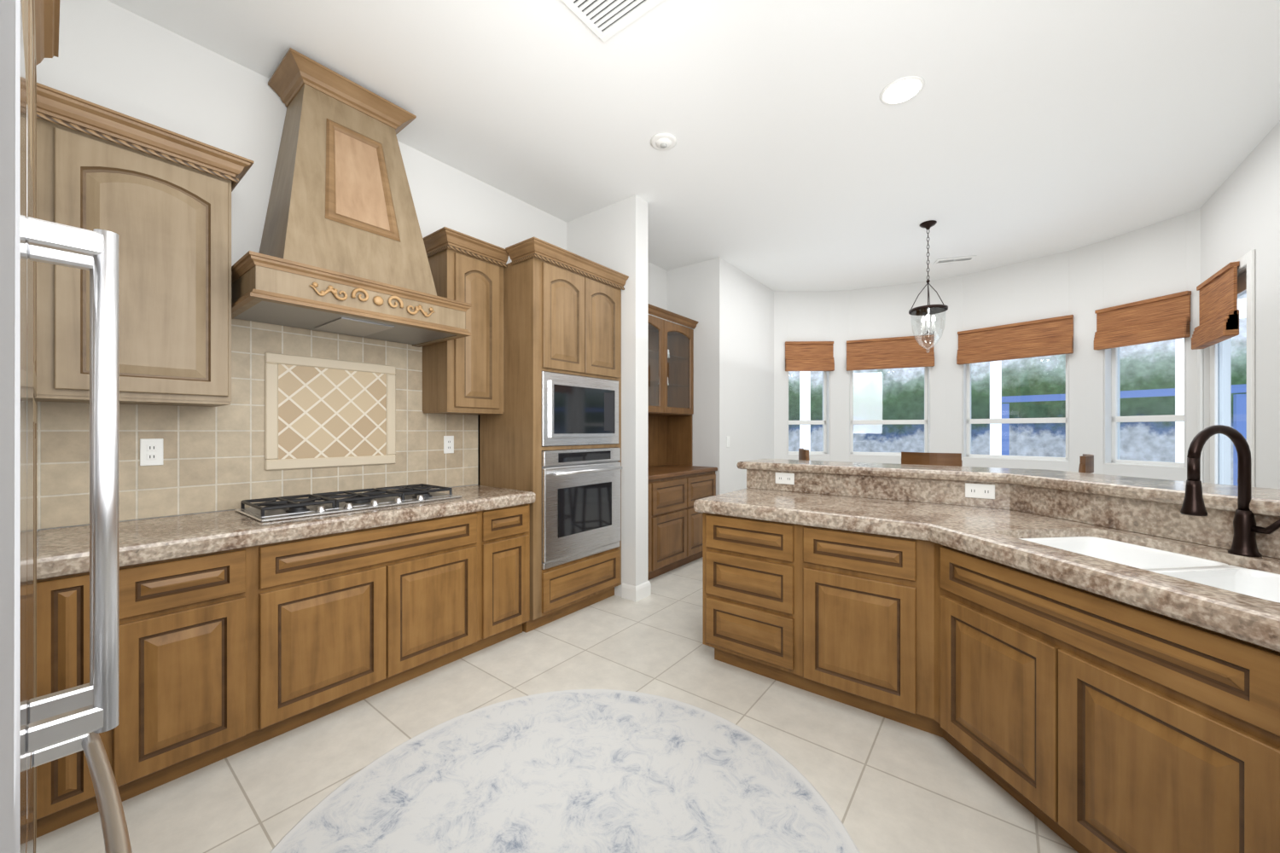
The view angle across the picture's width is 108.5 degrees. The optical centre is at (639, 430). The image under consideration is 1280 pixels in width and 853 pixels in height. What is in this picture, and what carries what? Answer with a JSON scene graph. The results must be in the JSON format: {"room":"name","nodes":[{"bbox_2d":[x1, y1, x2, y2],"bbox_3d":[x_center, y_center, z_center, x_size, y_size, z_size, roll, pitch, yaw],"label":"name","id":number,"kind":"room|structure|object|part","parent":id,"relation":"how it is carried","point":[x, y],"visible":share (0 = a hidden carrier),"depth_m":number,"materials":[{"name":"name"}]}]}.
{"room":"kitchen","nodes":[
{"label":"kitchen","id":0,"kind":"room"},
{"bbox_2d":[0,0,20,852],"bbox_3d":[-1.640,-0.255,0.660,2.860,3.150,0.948,0,0,38],"label":"wall","id":1,"kind":"structure","parent":0,"point":[9,9],"depth_m":0.24,"materials":[{"name":"white paint"}]},
{"bbox_2d":[20,0,30,152],"bbox_3d":[-1.011,-0.830,0.394,0.900,0.700,0.661,0,0,38],"label":"upper cabinet","id":2,"kind":"object","parent":1,"relation":"attached to","point":[26,4],"visible":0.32,"depth_m":0.80,"materials":[{"name":"brown wood"}]},
{"bbox_2d":[35,0,667,530],"bbox_3d":[-1.082,-0.255,3.572,0.166,3.150,4.670,0,0,38],"label":"wall","id":3,"kind":"structure","parent":0,"point":[309,411],"depth_m":2.34,"materials":[{"name":"tile"}]},
{"bbox_2d":[33,82,254,407],"bbox_3d":[-2.030,-0.647,1.907,0.406,1.065,0.590,0,0,38],"label":"upper cabinet","id":4,"kind":"object","parent":3,"relation":"attached to","point":[165,194],"visible":0.88,"depth_m":1.79,"materials":[{"name":"brown wood"}]},
{"bbox_2d":[139,438,163,465],"label":"outlet plates","id":5,"kind":"object","parent":3,"relation":"attached to","point":[151,451],"depth_m":2.05,"materials":[{"name":"white plastic"}]},
{"bbox_2d":[231,47,471,347],"bbox_3d":[-1.503,-1.171,2.429,0.597,1.255,0.994,0,0,38],"label":"range hood","id":6,"kind":"object","parent":3,"relation":"attached to","point":[342,251],"visible":0.99,"depth_m":2.31,"materials":[{"name":"brown wood"}]},
{"bbox_2d":[443,436,453,453],"label":"outlet plates","id":7,"kind":"object","parent":3,"relation":"attached to","point":[448,440],"depth_m":3.15,"materials":[{"name":"white plastic"}]},
{"bbox_2d":[422,226,509,414],"bbox_3d":[-1.165,-0.662,3.035,0.386,1.095,0.471,0,0,38],"label":"upper cabinet","id":8,"kind":"object","parent":3,"relation":"attached to","point":[464,375],"visible":0.84,"depth_m":2.94,"materials":[{"name":"brown wood"}]},
{"bbox_2d":[35,557,1078,852],"bbox_3d":[1.025,1.380,2.116,5.800,0.120,9.800,0,0,38],"label":"floor","id":9,"kind":"structure","parent":0,"point":[894,787],"depth_m":1.92,"materials":[{"name":"tile"}]},
{"bbox_2d":[30,0,59,852],"bbox_3d":[-1.704,0.070,0.933,0.815,2.500,0.661,0,0,38],"label":"pantry cabinet","id":10,"kind":"object","parent":9,"relation":"on","point":[44,14],"visible":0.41,"depth_m":1.27,"materials":[{"name":"brown wood"}]},
{"bbox_2d":[20,0,132,852],"bbox_3d":[-1.031,0.430,0.368,0.900,1.780,0.835,0,0,38],"label":"refrigerator","id":11,"kind":"object","parent":9,"relation":"on","point":[54,726],"visible":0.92,"depth_m":0.64,"materials":[{"name":"silver metal"}]},
{"bbox_2d":[36,484,535,837],"bbox_3d":[-1.524,0.855,2.377,0.648,0.930,1.953,0,0,38],"label":"base cabinet","id":12,"kind":"object","parent":9,"relation":"on","point":[239,632],"visible":0.91,"depth_m":1.89,"materials":[{"name":"brown wood"}]},
{"bbox_2d":[234,483,461,522],"bbox_3d":[-1.497,0.362,2.457,0.450,0.052,0.930,0,0,38],"label":"cooktop","id":13,"kind":"object","parent":12,"relation":"in","point":[289,507],"visible":1,"depth_m":2.33,"materials":[{"name":"silver metal"}]},
{"bbox_2d":[477,236,628,633],"bbox_3d":[-0.648,0.055,3.453,0.709,2.530,0.936,0,0,38],"label":"oven tower","id":14,"kind":"object","parent":9,"relation":"on","point":[556,438],"visible":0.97,"depth_m":3.17,"materials":[{"name":"brown wood"}]},
{"bbox_2d":[269,689,860,852],"bbox_3d":[-0.235,1.315,1.424,1.840,0.008,1.840,0,0,38],"label":"rug","id":15,"kind":"object","parent":9,"relation":"on","point":[574,770],"visible":1,"depth_m":1.67,"materials":[{"name":"white fabric"}]},
{"bbox_2d":[647,303,717,580],"bbox_3d":[0.144,0.068,4.519,0.651,2.505,1.380,0,0,38],"label":"hutch","id":16,"kind":"object","parent":9,"relation":"on","point":[674,484],"visible":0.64,"depth_m":4.64,"materials":[{"name":"brown wood"}]},
{"bbox_2d":[798,448,809,460],"bbox_3d":[1.482,0.733,3.626,0.438,1.176,0.402,0,0,13],"label":"bar stool","id":17,"kind":"object","parent":9,"relation":"on","point":[803,454],"visible":0.15,"depth_m":3.54,"materials":[{"name":"brown wood"}]},
{"bbox_2d":[901,452,962,466],"bbox_3d":[2.048,0.733,3.203,0.415,1.176,0.444,0,0,38],"label":"bar stool","id":18,"kind":"object","parent":9,"relation":"on","point":[915,458],"visible":0.15,"depth_m":3.02,"materials":[{"name":"brown wood"}]},
{"bbox_2d":[693,424,1279,852],"bbox_3d":[1.253,0.651,1.737,2.666,1.338,2.380,0,0,38],"label":"kitchen island","id":19,"kind":"object","parent":9,"relation":"on","point":[1104,649],"visible":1,"depth_m":1.61,"materials":[{"name":"brown wood"}]},
{"bbox_3d":[1.567,0.299,2.141,2.666,0.179,1.355,0,0,38],"label":"panel","id":20,"kind":"part","parent":19,"relation":"part of","materials":[{"name":"stone"}]},
{"bbox_2d":[1078,453,1093,473],"bbox_3d":[2.524,0.733,2.873,0.402,1.176,0.438,0,0,-44],"label":"bar stool","id":21,"kind":"object","parent":9,"relation":"on","point":[1086,461],"visible":0.19,"depth_m":2.64,"materials":[{"name":"brown wood"}]},
{"bbox_2d":[566,195,647,596],"bbox_3d":[-0.288,-0.255,3.873,0.770,3.150,0.160,0,0,38],"label":"wall","id":22,"kind":"structure","parent":0,"point":[613,236],"depth_m":3.63,"materials":[{"name":"white paint"}]},
{"bbox_2d":[621,581,651,602],"bbox_3d":[1.965,1.262,3.424,3.719,0.115,5.418,0,0,38],"label":"baseboard","id":23,"kind":"structure","parent":22,"relation":"attached to","point":[630,592],"depth_m":3.61,"materials":[{"name":"white"}]},
{"bbox_2d":[107,0,1279,291],"bbox_3d":[1.025,-1.890,2.116,5.800,0.120,9.800,0,0,38],"label":"ceiling","id":24,"kind":"structure","parent":0,"point":[1035,129],"depth_m":2.61,"materials":[{"name":"white paint"}]},
{"bbox_2d":[561,0,976,264],"bbox_3d":[1.409,-1.814,3.386,1.577,0.032,5.076,0,0,38],"label":"ceiling fixtures","id":25,"kind":"object","parent":24,"relation":"attached to","point":[605,18],"depth_m":2.07,"materials":[{"name":"white plastic"}]},
{"bbox_2d":[908,220,948,335],"bbox_3d":[2.542,-1.258,4.066,0.296,1.143,0.296,0,0,38],"label":"pendant light","id":26,"kind":"object","parent":24,"relation":"hanging from","point":[928,310],"visible":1,"depth_m":4.05,"materials":[{"name":"black metal"}]},
{"bbox_2d":[667,257,773,495],"bbox_3d":[1.039,-0.255,5.660,0.670,3.150,1.511,0,0,38],"label":"wall","id":27,"kind":"structure","parent":0,"point":[734,311],"depth_m":5.10,"materials":[{"name":"white paint"}]},
{"bbox_2d":[773,208,1200,481],"bbox_3d":[3.479,-0.255,5.294,3.924,3.150,1.011,0,0,38],"label":"wall","id":28,"kind":"structure","parent":0,"point":[1163,258],"depth_m":5.04,"materials":[{"name":"white paint"}]},
{"bbox_2d":[787,371,829,455],"bbox_3d":[2.215,-0.380,6.125,0.546,1.398,0.148,0,0,2],"label":"window","id":29,"kind":"structure","parent":28,"relation":"in","point":[825,422],"depth_m":6.13,"materials":[{"name":"white"}]},
{"bbox_2d":[785,341,834,371],"bbox_3d":[2.212,-0.973,6.009,0.620,0.385,0.071,0,0,2],"label":"blind","id":30,"kind":"object","parent":28,"relation":"attached to","point":[800,356],"visible":1,"depth_m":6.00,"materials":[{"name":"brown wood"}]},
{"bbox_2d":[849,366,930,456],"bbox_3d":[3.165,-0.380,5.880,0.892,1.398,0.148,0,0,24],"label":"window","id":31,"kind":"structure","parent":28,"relation":"in","point":[926,421],"depth_m":5.84,"materials":[{"name":"white"}]},
{"bbox_2d":[846,334,934,371],"bbox_3d":[3.117,-0.973,5.774,0.966,0.385,0.071,0,0,24],"label":"blind","id":32,"kind":"object","parent":28,"relation":"attached to","point":[906,352],"visible":1,"depth_m":5.76,"materials":[{"name":"brown wood"}]},
{"bbox_2d":[956,314,1073,364],"bbox_3d":[4.045,-0.973,5.028,0.071,0.385,1.003,0,0,-37],"label":"blind","id":33,"kind":"object","parent":28,"relation":"attached to","point":[1052,336],"visible":1,"depth_m":4.97,"materials":[{"name":"brown wood"}]},
{"bbox_2d":[962,354,1069,462],"bbox_3d":[4.137,-0.380,5.098,0.148,1.398,0.929,0,0,-37],"label":"window","id":34,"kind":"structure","parent":28,"relation":"in","point":[967,421],"depth_m":5.23,"materials":[{"name":"white"}]},
{"bbox_2d":[1093,290,1191,350],"bbox_3d":[4.487,-0.973,4.147,0.071,0.385,0.645,0,0,-13],"label":"blind","id":35,"kind":"object","parent":28,"relation":"attached to","point":[1166,317],"visible":1,"depth_m":4.09,"materials":[{"name":"brown wood"}]},
{"bbox_2d":[1103,337,1186,468],"bbox_3d":[4.600,-0.380,4.173,0.148,1.398,0.571,0,0,-13],"label":"window","id":36,"kind":"structure","parent":28,"relation":"in","point":[1112,418],"depth_m":4.42,"materials":[{"name":"white"}]},
{"bbox_2d":[1200,121,1279,488],"bbox_3d":[2.111,-0.255,0.467,0.140,3.150,8.329,0,0,38],"label":"wall","id":37,"kind":"structure","parent":0,"point":[1242,216],"depth_m":2.95,"materials":[{"name":"white paint"}]},
{"bbox_2d":[1191,261,1239,349],"bbox_3d":[4.245,-0.900,3.413,0.070,0.500,0.680,0,0,38],"label":"door blind","id":38,"kind":"object","parent":37,"relation":"attached to","point":[1218,313],"visible":1,"depth_m":3.32,"materials":[{"name":"brown wood"}]},
{"bbox_2d":[1197,249,1255,487],"bbox_3d":[4.303,0.072,3.368,0.113,2.495,1.030,0,0,38],"label":"window frame","id":39,"kind":"structure","parent":37,"relation":"in","point":[1246,282],"depth_m":3.60,"materials":[{"name":"white"}]},
{"label":"outside","id":40,"kind":"structure","parent":0,"visible":0},
{"bbox_2d":[788,293,1246,485],"bbox_3d":[4.640,-1.680,6.813,14.943,7.000,6.846,0,0,38],"label":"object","id":41,"kind":"structure","parent":40,"point":[1152,375],"depth_m":8.58,"materials":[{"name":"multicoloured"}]}
]}

